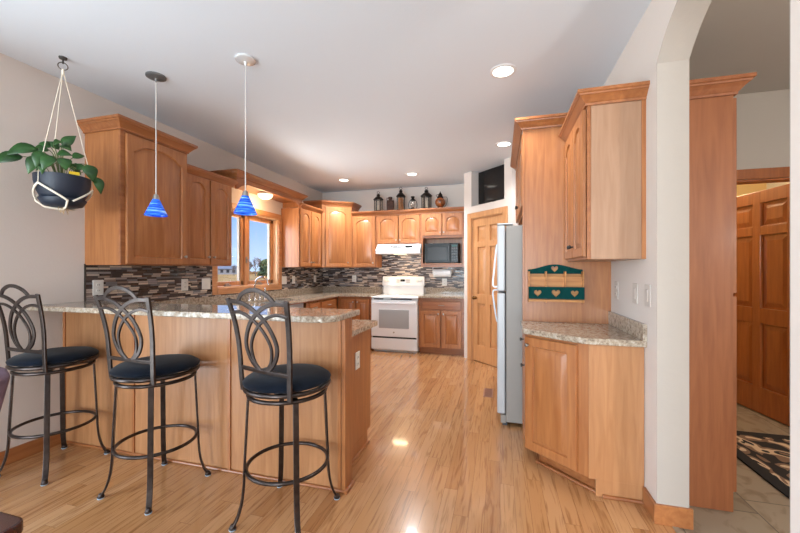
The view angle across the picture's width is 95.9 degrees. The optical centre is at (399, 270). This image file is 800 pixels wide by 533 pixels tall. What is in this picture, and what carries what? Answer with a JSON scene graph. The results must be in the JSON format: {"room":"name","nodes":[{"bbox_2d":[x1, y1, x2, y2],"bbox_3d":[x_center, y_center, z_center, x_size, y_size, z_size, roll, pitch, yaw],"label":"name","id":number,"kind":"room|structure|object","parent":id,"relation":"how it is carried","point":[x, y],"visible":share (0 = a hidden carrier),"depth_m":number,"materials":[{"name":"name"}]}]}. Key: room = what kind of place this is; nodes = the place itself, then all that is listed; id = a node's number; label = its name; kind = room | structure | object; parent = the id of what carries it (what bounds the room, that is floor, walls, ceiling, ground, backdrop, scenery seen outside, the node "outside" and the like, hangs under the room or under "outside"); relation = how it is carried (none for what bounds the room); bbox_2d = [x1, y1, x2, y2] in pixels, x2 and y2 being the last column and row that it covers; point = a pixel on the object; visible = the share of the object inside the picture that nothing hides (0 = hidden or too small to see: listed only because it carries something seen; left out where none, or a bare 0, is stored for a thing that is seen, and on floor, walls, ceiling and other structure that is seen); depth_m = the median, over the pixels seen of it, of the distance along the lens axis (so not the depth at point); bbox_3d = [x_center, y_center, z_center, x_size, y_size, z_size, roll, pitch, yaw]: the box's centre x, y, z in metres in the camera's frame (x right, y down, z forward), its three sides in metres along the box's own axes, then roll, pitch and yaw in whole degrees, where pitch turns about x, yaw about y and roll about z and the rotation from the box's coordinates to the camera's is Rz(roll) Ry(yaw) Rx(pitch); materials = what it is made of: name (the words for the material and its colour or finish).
{"room":"kitchen","nodes":[
{"label":"kitchen","id":0,"kind":"room"},
{"bbox_2d":[0,53,321,451],"bbox_3d":[-3.394,-0.070,0.400,0.160,2.836,13.956,0,0,16],"label":"wall","id":1,"kind":"structure","parent":0,"point":[42,250],"depth_m":2.68,"materials":[{"name":"beige paint"}]},
{"bbox_2d":[0,430,60,466],"bbox_3d":[-2.801,1.296,2.204,0.016,0.105,1.250,0,0,16],"label":"baseboard","id":2,"kind":"structure","parent":1,"relation":"attached to","point":[19,452],"depth_m":2.60,"materials":[{"name":"brown wood"}]},
{"bbox_2d":[77,114,197,265],"bbox_3d":[-2.293,-0.626,3.214,0.456,1.168,0.762,0,0,16],"label":"upper cabinet","id":3,"kind":"object","parent":1,"relation":"attached to","point":[118,231],"visible":0.97,"depth_m":2.96,"materials":[{"name":"brown wood"}]},
{"bbox_2d":[84,264,322,302],"bbox_3d":[-2.040,0.191,4.955,0.013,0.485,4.133,0,0,16],"label":"tile backsplash","id":4,"kind":"structure","parent":1,"relation":"attached to","point":[159,283],"depth_m":3.62,"materials":[{"name":"tile"}]},
{"bbox_2d":[93,280,103,295],"bbox_3d":[-2.558,0.148,3.058,0.010,0.130,0.085,0,0,16],"label":"power outlet","id":5,"kind":"object","parent":4,"relation":"attached to","point":[98,285],"visible":0.99,"depth_m":3.06,"materials":[{"name":"white plastic"}]},
{"bbox_2d":[181,279,187,290],"bbox_3d":[-2.324,0.158,3.898,0.010,0.125,0.085,0,0,16],"label":"power outlet","id":6,"kind":"object","parent":4,"relation":"attached to","point":[184,282],"visible":1,"depth_m":3.89,"materials":[{"name":"white plastic"}]},
{"bbox_2d":[202,278,209,288],"bbox_3d":[-2.245,0.158,4.183,0.010,0.125,0.125,0,0,16],"label":"light switch","id":7,"kind":"object","parent":4,"relation":"attached to","point":[205,281],"visible":1,"depth_m":4.18,"materials":[{"name":"white plastic"}]},
{"bbox_2d":[282,276,286,283],"bbox_3d":[-1.825,0.158,5.696,0.010,0.125,0.130,0,0,16],"label":"light switch","id":8,"kind":"object","parent":4,"relation":"attached to","point":[284,278],"visible":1,"depth_m":5.70,"materials":[{"name":"white plastic"}]},
{"bbox_2d":[187,164,239,265],"bbox_3d":[-2.145,-0.539,3.893,0.378,0.985,0.729,0,0,16],"label":"upper cabinet","id":9,"kind":"object","parent":1,"relation":"attached to","point":[209,194],"visible":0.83,"depth_m":3.80,"materials":[{"name":"brown wood"}]},
{"bbox_2d":[212,203,281,294],"bbox_3d":[-2.113,-0.280,4.971,0.184,1.154,1.400,0,0,16],"label":"window","id":10,"kind":"structure","parent":1,"relation":"in","point":[273,221],"depth_m":5.05,"materials":[{"name":"brown wood"}]},
{"bbox_2d":[210,168,307,208],"bbox_3d":[-1.843,-1.058,4.941,0.400,0.212,1.573,0,0,16],"label":"window valance","id":11,"kind":"object","parent":1,"relation":"attached to","point":[290,198],"visible":0.94,"depth_m":4.74,"materials":[{"name":"brown wood"}]},
{"bbox_2d":[257,192,272,199],"bbox_3d":[-1.845,-1.012,4.944,0.204,0.087,0.204,0,0,16],"label":"bowl light","id":12,"kind":"object","parent":11,"relation":"attached to","point":[263,195],"visible":0.98,"depth_m":4.88,"materials":[{"name":"beige glass"}]},
{"bbox_2d":[281,203,323,266],"bbox_3d":[-1.582,-0.539,5.924,0.378,0.985,0.704,0,0,16],"label":"upper cabinet","id":13,"kind":"object","parent":1,"relation":"attached to","point":[301,228],"visible":1,"depth_m":5.62,"materials":[{"name":"brown wood"}]},
{"bbox_2d":[322,184,463,308],"bbox_3d":[0.598,-0.070,6.451,4.297,2.836,0.160,0,0,16],"label":"wall","id":14,"kind":"structure","parent":0,"point":[454,194],"depth_m":6.52,"materials":[{"name":"beige paint"}]},
{"bbox_2d":[303,200,361,267],"bbox_3d":[-1.199,-0.624,6.499,0.807,1.155,0.708,0,0,16],"label":"upper cabinet","id":15,"kind":"object","parent":14,"relation":"attached to","point":[336,218],"visible":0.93,"depth_m":6.31,"materials":[{"name":"brown wood"}]},
{"bbox_2d":[351,211,381,267],"bbox_3d":[-0.601,-0.539,6.508,0.462,0.985,0.372,0,0,16],"label":"upper cabinet","id":16,"kind":"object","parent":14,"relation":"attached to","point":[364,223],"visible":0.97,"depth_m":6.37,"materials":[{"name":"brown wood"}]},
{"bbox_2d":[323,255,463,287],"bbox_3d":[-0.162,-0.070,6.574,2.747,0.764,0.010,0,0,16],"label":"tile backsplash","id":17,"kind":"structure","parent":14,"relation":"attached to","point":[392,265],"depth_m":6.57,"materials":[{"name":"tile"}]},
{"bbox_2d":[442,278,446,285],"bbox_3d":[0.779,0.208,6.303,0.085,0.125,0.010,0,0,16],"label":"power outlet","id":18,"kind":"object","parent":17,"relation":"attached to","point":[444,280],"visible":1,"depth_m":6.30,"materials":[{"name":"white plastic"}]},
{"bbox_2d":[375,209,420,244],"bbox_3d":[0.007,-0.742,6.339,0.804,0.580,0.372,0,0,16],"label":"upper cabinet","id":19,"kind":"object","parent":14,"relation":"attached to","point":[403,226],"visible":0.94,"depth_m":6.19,"materials":[{"name":"brown wood"}]},
{"bbox_2d":[373,191,382,210],"bbox_3d":[-0.386,-1.212,6.413,0.182,0.377,0.180,0,0,-2],"label":"lantern","id":20,"kind":"object","parent":19,"relation":"on","point":[377,198],"visible":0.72,"depth_m":6.38,"materials":[{"name":"black metal"}]},
{"bbox_2d":[387,197,393,209],"bbox_3d":[-0.174,-1.156,6.353,0.127,0.265,0.090,0,0,-7],"label":"lantern","id":21,"kind":"object","parent":19,"relation":"on","point":[390,203],"visible":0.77,"depth_m":6.31,"materials":[{"name":"brown metal"}]},
{"bbox_2d":[376,244,421,254],"bbox_3d":[0.021,-0.353,6.255,0.770,0.171,0.504,0,0,16],"label":"range hood","id":22,"kind":"object","parent":19,"relation":"attached to","point":[390,249],"visible":0.94,"depth_m":6.04,"materials":[{"name":"white metal"}]},
{"bbox_2d":[396,187,405,209],"bbox_3d":[0.014,-1.238,6.302,0.168,0.429,0.166,0,0,-2],"label":"lantern","id":23,"kind":"object","parent":19,"relation":"on","point":[400,195],"visible":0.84,"depth_m":6.27,"materials":[{"name":"black metal"}]},
{"bbox_2d":[398,198,402,208],"bbox_3d":[0.014,-1.162,6.302,0.084,0.204,0.084,0,0,-2],"label":"candle","id":24,"kind":"object","parent":23,"relation":"on","point":[400,200],"depth_m":6.27,"materials":[{"name":"brown wax"}]},
{"bbox_2d":[408,196,416,208],"bbox_3d":[0.222,-1.154,6.244,0.130,0.260,0.130,0,0,-29],"label":"lantern","id":25,"kind":"object","parent":19,"relation":"on","point":[412,197],"visible":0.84,"depth_m":6.22,"materials":[{"name":"black metal"}]},
{"bbox_2d":[420,206,463,266],"bbox_3d":[0.750,-0.542,6.122,0.742,0.980,0.392,0,0,16],"label":"upper cabinet","id":26,"kind":"object","parent":14,"relation":"attached to","point":[443,224],"visible":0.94,"depth_m":5.99,"materials":[{"name":"brown wood"}]},
{"bbox_2d":[421,187,431,207],"bbox_3d":[0.452,-1.224,6.180,0.206,0.401,0.203,0,0,-2],"label":"lantern","id":27,"kind":"object","parent":26,"relation":"on","point":[426,203],"visible":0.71,"depth_m":6.16,"materials":[{"name":"black metal"}]},
{"bbox_2d":[435,192,447,207],"bbox_3d":[0.683,-1.181,6.115,0.176,0.315,0.180,0,0,-32],"label":"lantern","id":28,"kind":"object","parent":26,"relation":"on","point":[440,201],"visible":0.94,"depth_m":6.07,"materials":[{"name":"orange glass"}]},
{"bbox_2d":[425,243,459,262],"bbox_3d":[0.721,-0.276,6.126,0.560,0.345,0.320,0,0,16],"label":"microwave","id":29,"kind":"object","parent":26,"relation":"in","point":[434,252],"visible":0.92,"depth_m":5.99,"materials":[{"name":"black"}]},
{"bbox_2d":[433,267,451,276],"bbox_3d":[0.720,0.031,6.127,0.330,0.166,0.132,0,0,16],"label":"paper towel","id":30,"kind":"object","parent":26,"relation":"attached to","point":[436,272],"visible":1,"depth_m":6.08,"materials":[{"name":"white paper"}]},
{"bbox_2d":[0,0,789,192],"bbox_3d":[-0.119,-1.548,-0.509,6.957,0.120,13.956,0,0,16],"label":"ceiling","id":31,"kind":"structure","parent":0,"point":[370,94],"depth_m":2.61,"materials":[{"name":"white paint"}]},
{"bbox_2d":[0,55,103,213],"bbox_3d":[-2.398,-0.938,2.468,0.384,1.100,0.481,0,0,16],"label":"hanging planter","id":32,"kind":"object","parent":31,"relation":"hanging from","point":[59,190],"visible":1,"depth_m":2.44,"materials":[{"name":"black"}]},
{"bbox_2d":[144,71,167,216],"bbox_3d":[-1.870,-0.952,2.765,0.158,1.071,0.158,0,0,16],"label":"pendant lamp","id":33,"kind":"object","parent":31,"relation":"hanging from","point":[155,208],"visible":1,"depth_m":2.76,"materials":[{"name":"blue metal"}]},
{"bbox_2d":[233,53,256,215],"bbox_3d":[-1.089,-0.942,2.542,0.158,1.091,0.158,0,0,16],"label":"pendant lamp","id":34,"kind":"object","parent":31,"relation":"hanging from","point":[245,206],"visible":1,"depth_m":2.52,"materials":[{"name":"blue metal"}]},
{"bbox_2d":[406,172,417,175],"bbox_3d":[0.185,-1.484,5.582,0.194,0.006,0.194,0,0,16],"label":"recessed light","id":35,"kind":"object","parent":31,"relation":"in","point":[409,173],"visible":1,"depth_m":5.59,"materials":[{"name":"white ceramic"}]},
{"bbox_2d":[490,64,516,77],"bbox_3d":[0.770,-1.484,2.695,0.194,0.006,0.194,0,0,16],"label":"recessed light","id":36,"kind":"object","parent":31,"relation":"in","point":[502,70],"visible":1,"depth_m":2.68,"materials":[{"name":"white ceramic"}]},
{"bbox_2d":[496,141,511,146],"bbox_3d":[1.226,-1.484,4.254,0.194,0.006,0.194,0,0,16],"label":"recessed light","id":37,"kind":"object","parent":31,"relation":"in","point":[503,143],"visible":0.98,"depth_m":4.25,"materials":[{"name":"white ceramic"}]},
{"bbox_2d":[0,349,789,532],"bbox_3d":[-0.119,1.408,-0.509,6.957,0.120,13.956,0,0,16],"label":"floor","id":38,"kind":"structure","parent":0,"point":[439,456],"depth_m":2.21,"materials":[{"name":"brown wood"}]},
{"bbox_2d":[0,367,9,410],"bbox_3d":[-1.907,0.873,1.318,0.464,0.950,0.519,0,0,16],"label":"dining chair","id":39,"kind":"object","parent":38,"relation":"on","point":[4,374],"visible":1,"depth_m":1.48,"materials":[{"name":"leather"}]},
{"bbox_2d":[0,512,22,532],"bbox_3d":[-1.780,0.968,0.374,1.480,0.760,1.410,0,0,16],"label":"dining table","id":40,"kind":"object","parent":38,"relation":"on","point":[9,523],"visible":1,"depth_m":0.84,"materials":[{"name":"brown wood"}]},
{"bbox_2d":[0,284,109,485],"bbox_3d":[-2.401,0.718,2.499,0.494,1.260,0.477,0,0,12],"label":"bar stool","id":41,"kind":"object","parent":38,"relation":"on","point":[47,360],"visible":1,"depth_m":2.35,"materials":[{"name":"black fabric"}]},
{"bbox_2d":[93,286,210,514],"bbox_3d":[-1.515,0.718,2.252,0.483,1.261,0.479,0,0,20],"label":"bar stool","id":42,"kind":"object","parent":38,"relation":"on","point":[153,368],"visible":1,"depth_m":2.10,"materials":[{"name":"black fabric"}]},
{"bbox_2d":[63,312,354,494],"bbox_3d":[-1.463,0.823,2.544,2.415,1.059,0.120,0,0,16],"label":"breakfast bar","id":43,"kind":"object","parent":38,"relation":"on","point":[221,400],"visible":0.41,"depth_m":2.44,"materials":[{"name":"brown wood"}]},
{"bbox_2d":[27,301,359,322],"bbox_3d":[-1.478,0.274,2.481,2.416,0.036,0.410,0,0,16],"label":"countertop","id":44,"kind":"structure","parent":43,"relation":"on","point":[305,315],"depth_m":2.29,"materials":[{"name":"stone"}]},
{"bbox_2d":[225,288,339,532],"bbox_3d":[-0.628,0.718,2.004,0.498,1.261,0.482,0,0,25],"label":"bar stool","id":45,"kind":"object","parent":38,"relation":"on","point":[289,381],"visible":1,"depth_m":1.84,"materials":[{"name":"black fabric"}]},
{"bbox_2d":[290,301,307,307],"bbox_3d":[-1.730,0.898,4.875,0.652,0.900,0.920,0,0,16],"label":"base cabinet","id":46,"kind":"object","parent":38,"relation":"on","point":[306,302],"visible":0.03,"depth_m":5.21,"materials":[{"name":"brown wood"}]},
{"bbox_2d":[303,300,319,307],"bbox_3d":[-1.559,0.898,5.492,0.652,0.900,0.350,0,0,16],"label":"base cabinet","id":47,"kind":"object","parent":38,"relation":"on","point":[315,303],"visible":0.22,"depth_m":5.38,"materials":[{"name":"brown wood"}]},
{"bbox_2d":[319,297,336,308],"bbox_3d":[-1.425,0.898,5.974,0.652,0.900,0.630,0,0,16],"label":"base cabinet","id":48,"kind":"object","parent":38,"relation":"on","point":[330,303],"visible":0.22,"depth_m":5.87,"materials":[{"name":"brown wood"}]},
{"bbox_2d":[338,296,372,349],"bbox_3d":[-0.702,0.898,6.390,0.610,0.900,0.652,0,0,16],"label":"base cabinet","id":49,"kind":"object","parent":38,"relation":"on","point":[363,304],"visible":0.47,"depth_m":6.09,"materials":[{"name":"brown wood"}]},
{"bbox_2d":[352,329,369,464],"bbox_3d":[-1.407,0.900,2.931,2.315,0.904,0.646,0,0,16],"label":"base cabinet","id":50,"kind":"object","parent":38,"relation":"on","point":[361,341],"visible":0.19,"depth_m":2.68,"materials":[{"name":"brown wood"}]},
{"bbox_2d":[144,286,381,336],"bbox_3d":[-0.925,0.378,4.616,2.342,0.136,4.191,0,0,16],"label":"countertop","id":51,"kind":"structure","parent":50,"relation":"on","point":[292,296],"depth_m":5.28,"materials":[{"name":"stone"}]},
{"bbox_2d":[247,276,268,300],"bbox_3d":[-1.875,0.247,4.931,0.239,0.327,0.380,0,0,16],"label":"tap","id":52,"kind":"object","parent":51,"relation":"on","point":[256,279],"visible":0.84,"depth_m":4.89,"materials":[{"name":"silver metal"}]},
{"bbox_2d":[261,301,302,307],"bbox_3d":[-1.717,0.541,4.872,0.460,0.190,0.790,0,0,16],"label":"sink","id":53,"kind":"object","parent":51,"relation":"in","point":[301,304],"visible":0.05,"depth_m":5.09,"materials":[{"name":"silver metal"}]},
{"bbox_2d":[355,351,359,369],"bbox_3d":[-0.306,0.654,2.617,0.010,0.125,0.080,0,0,16],"label":"power outlet","id":54,"kind":"object","parent":50,"relation":"attached to","point":[357,354],"visible":1,"depth_m":2.61,"materials":[{"name":"white plastic"}]},
{"bbox_2d":[371,276,424,352],"bbox_3d":[-0.022,0.731,6.155,0.784,1.235,0.701,0,0,16],"label":"range","id":55,"kind":"object","parent":38,"relation":"on","point":[396,310],"visible":0.98,"depth_m":5.89,"materials":[{"name":"white metal"}]},
{"bbox_2d":[371,294,418,298],"bbox_3d":[-0.024,0.445,6.146,0.784,0.017,0.600,0,0,16],"label":"cooktop","id":56,"kind":"object","parent":55,"relation":"in","point":[383,296],"depth_m":5.97,"materials":[{"name":"white metal"}]},
{"bbox_2d":[419,298,463,354],"bbox_3d":[0.724,0.898,5.995,0.725,0.900,0.652,0,0,16],"label":"base cabinet","id":57,"kind":"object","parent":38,"relation":"on","point":[441,320],"visible":0.97,"depth_m":5.72,"materials":[{"name":"brown wood"}]},
{"bbox_2d":[418,288,463,298],"bbox_3d":[0.727,0.379,5.997,0.726,0.134,0.645,0,0,16],"label":"countertop","id":58,"kind":"structure","parent":57,"relation":"on","point":[446,293],"depth_m":6.22,"materials":[{"name":"stone"}]},
{"bbox_2d":[483,388,492,397],"bbox_3d":[0.971,1.345,3.965,0.100,0.006,0.280,0,0,16],"label":"floor vent","id":59,"kind":"object","parent":38,"relation":"in","point":[488,392],"visible":1,"depth_m":3.94,"materials":[{"name":"brown metal"}]},
{"bbox_2d":[492,223,521,424],"bbox_3d":[1.295,0.470,3.418,0.832,1.756,0.776,0,0,16],"label":"refrigerator","id":60,"kind":"object","parent":38,"relation":"on","point":[508,250],"visible":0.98,"depth_m":3.12,"materials":[{"name":"silver metal"}]},
{"bbox_2d":[510,112,610,438],"bbox_3d":[1.414,0.076,3.383,0.694,2.545,1.325,0,0,16],"label":"panel","id":61,"kind":"object","parent":38,"relation":"on","point":[538,150],"visible":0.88,"depth_m":2.83,"materials":[{"name":"brown wood"}]},
{"bbox_2d":[528,264,584,303],"bbox_3d":[1.195,0.103,2.777,0.394,0.295,0.084,0,0,16],"label":"rack","id":62,"kind":"object","parent":61,"relation":"attached to","point":[564,284],"visible":1,"depth_m":2.77,"materials":[{"name":"teal paint"}]},
{"bbox_2d":[520,333,643,504],"bbox_3d":[1.177,0.897,2.476,0.662,0.909,0.663,0,0,16],"label":"base cabinet","id":63,"kind":"object","parent":38,"relation":"on","point":[583,404],"visible":0.92,"depth_m":2.18,"materials":[{"name":"brown wood"}]},
{"bbox_2d":[520,311,646,347],"bbox_3d":[1.179,0.374,2.463,0.655,0.132,0.687,0,0,16],"label":"countertop","id":64,"kind":"structure","parent":63,"relation":"on","point":[620,330],"depth_m":2.33,"materials":[{"name":"stone"}]},
{"bbox_2d":[689,72,756,511],"bbox_3d":[1.897,0.145,2.584,0.366,2.406,1.266,0,0,16],"label":"tall cabinet","id":65,"kind":"object","parent":38,"relation":"on","point":[712,104],"visible":0.43,"depth_m":2.03,"materials":[{"name":"brown wood"}]},
{"bbox_2d":[737,431,789,498],"bbox_3d":[2.855,1.343,2.062,1.120,0.010,1.800,0,0,16],"label":"area rug","id":66,"kind":"object","parent":38,"relation":"on","point":[767,455],"visible":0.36,"depth_m":2.59,"materials":[{"name":"black fabric"}]},
{"bbox_2d":[464,157,511,357],"bbox_3d":[1.425,-0.070,5.263,0.450,2.836,0.970,0,0,-29],"label":"wall","id":67,"kind":"structure","parent":0,"point":[471,205],"depth_m":5.46,"materials":[{"name":"beige paint"}]},
{"bbox_2d":[467,206,507,366],"bbox_3d":[1.258,0.248,5.152,0.150,2.200,0.802,0,0,-29],"label":"door","id":68,"kind":"structure","parent":67,"relation":"in","point":[481,231],"depth_m":5.25,"materials":[{"name":"brown wood"}]},
{"bbox_2d":[478,164,503,203],"bbox_3d":[1.372,-1.217,5.214,0.150,0.522,0.647,0,0,-29],"label":"television","id":69,"kind":"object","parent":67,"relation":"attached to","point":[491,181],"visible":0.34,"depth_m":5.23,"materials":[{"name":"black"}]},
{"bbox_2d":[512,168,517,224],"bbox_3d":[1.797,-0.070,4.690,0.655,2.836,0.100,0,0,16],"label":"wall","id":70,"kind":"structure","parent":0,"point":[513,170],"depth_m":4.72,"materials":[{"name":"beige paint"}]},
{"bbox_2d":[604,0,799,532],"bbox_3d":[0.519,-0.070,-1.415,0.147,2.836,12.550,0,0,16],"label":"wall","id":71,"kind":"structure","parent":0,"point":[637,62],"depth_m":1.98,"materials":[{"name":"beige paint"}]},
{"bbox_2d":[559,80,649,261],"bbox_3d":[1.313,-0.561,2.408,0.367,0.992,0.726,0,0,16],"label":"upper cabinet","id":72,"kind":"object","parent":71,"relation":"attached to","point":[603,130],"visible":1,"depth_m":2.12,"materials":[{"name":"brown wood"}]},
{"bbox_2d":[614,281,618,298],"bbox_3d":[1.546,0.143,2.580,0.010,0.125,0.080,0,0,16],"label":"power outlet","id":73,"kind":"object","parent":71,"relation":"attached to","point":[616,284],"visible":1,"depth_m":2.57,"materials":[{"name":"beige plastic"}]},
{"bbox_2d":[632,283,637,303],"bbox_3d":[1.447,0.143,2.224,0.010,0.125,0.080,0,0,16],"label":"light switch","id":74,"kind":"object","parent":71,"relation":"attached to","point":[634,285],"visible":1,"depth_m":2.21,"materials":[{"name":"beige plastic"}]},
{"bbox_2d":[644,284,650,306],"bbox_3d":[1.395,0.143,2.036,0.010,0.125,0.080,0,0,16],"label":"light switch","id":75,"kind":"object","parent":71,"relation":"attached to","point":[647,288],"visible":1,"depth_m":2.02,"materials":[{"name":"beige plastic"}]},
{"bbox_2d":[643,487,692,529],"bbox_3d":[1.457,1.296,1.970,0.177,0.105,0.164,0,0,16],"label":"baseboard","id":76,"kind":"structure","parent":71,"relation":"attached to","point":[660,514],"depth_m":1.90,"materials":[{"name":"brown wood"}]},
{"bbox_2d":[673,526,681,532],"bbox_3d":[1.325,1.347,1.460,0.028,0.005,0.922,0,0,16],"label":"trim","id":77,"kind":"structure","parent":71,"relation":"attached to","point":[677,529],"depth_m":1.87,"materials":[{"name":"wood"}]},
{"bbox_2d":[657,0,790,532],"bbox_3d":[1.317,0.016,1.462,0.147,2.664,0.922,0,0,16],"label":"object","id":78,"kind":"structure","parent":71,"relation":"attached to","point":[687,16],"depth_m":1.90,"materials":[{"name":"beige paint"}]},
{"bbox_2d":[737,183,766,195],"bbox_3d":[3.411,-0.070,4.154,2.448,2.836,2.170,0,0,16],"label":"wall","id":79,"kind":"structure","parent":0,"point":[743,189],"depth_m":4.83,"materials":[{"name":"yellow paint"}]},
{"bbox_2d":[733,89,789,179],"bbox_3d":[3.105,-0.070,3.051,2.448,2.836,0.120,0,0,16],"label":"wall","id":80,"kind":"structure","parent":0,"point":[763,118],"depth_m":3.01,"materials":[{"name":"grey paint"}]},
{"bbox_2d":[733,167,789,425],"bbox_3d":[3.073,0.251,3.445,1.010,2.195,0.903,0,0,16],"label":"door","id":81,"kind":"structure","parent":80,"relation":"in","point":[763,217],"depth_m":3.32,"materials":[{"name":"orange wood"}]},
{"bbox_2d":[767,182,789,188],"bbox_3d":[3.966,-0.070,1.390,0.100,2.836,7.200,0,0,16],"label":"wall","id":82,"kind":"structure","parent":0,"point":[769,185],"depth_m":4.62,"materials":[{"name":"grey paint"}]},
{"label":"outside","id":83,"kind":"structure","parent":0,"visible":0},
{"bbox_2d":[218,274,266,281],"bbox_3d":[-154.296,2.048,198.488,396.493,0.200,540.000,0,0,16],"label":"field","id":84,"kind":"structure","parent":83,"point":[229,277],"depth_m":95.63,"materials":[{"name":"beige plant"}]},
{"bbox_2d":[218,266,236,274],"bbox_3d":[-80.503,-0.052,165.000,14.800,4.000,9.000,0,0,-13],"label":"farmhouse","id":85,"kind":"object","parent":84,"relation":"on","point":[222,270],"visible":0.52,"depth_m":161.82,"materials":[{"name":"grey"}]},
{"bbox_2d":[250,259,260,275],"bbox_3d":[-47.900,-1.034,120.188,4.156,5.982,4.630,0,0,16],"label":"bare tree","id":86,"kind":"object","parent":84,"relation":"on","point":[255,268],"visible":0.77,"depth_m":119.95,"materials":[{"name":"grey plant"}]},
{"bbox_2d":[257,259,266,276],"bbox_3d":[-40.625,-0.766,110.049,5.565,5.491,5.283,0,0,16],"label":"evergreen tree","id":87,"kind":"object","parent":84,"relation":"on","point":[263,264],"visible":0.49,"depth_m":108.74,"materials":[{"name":"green plant"}]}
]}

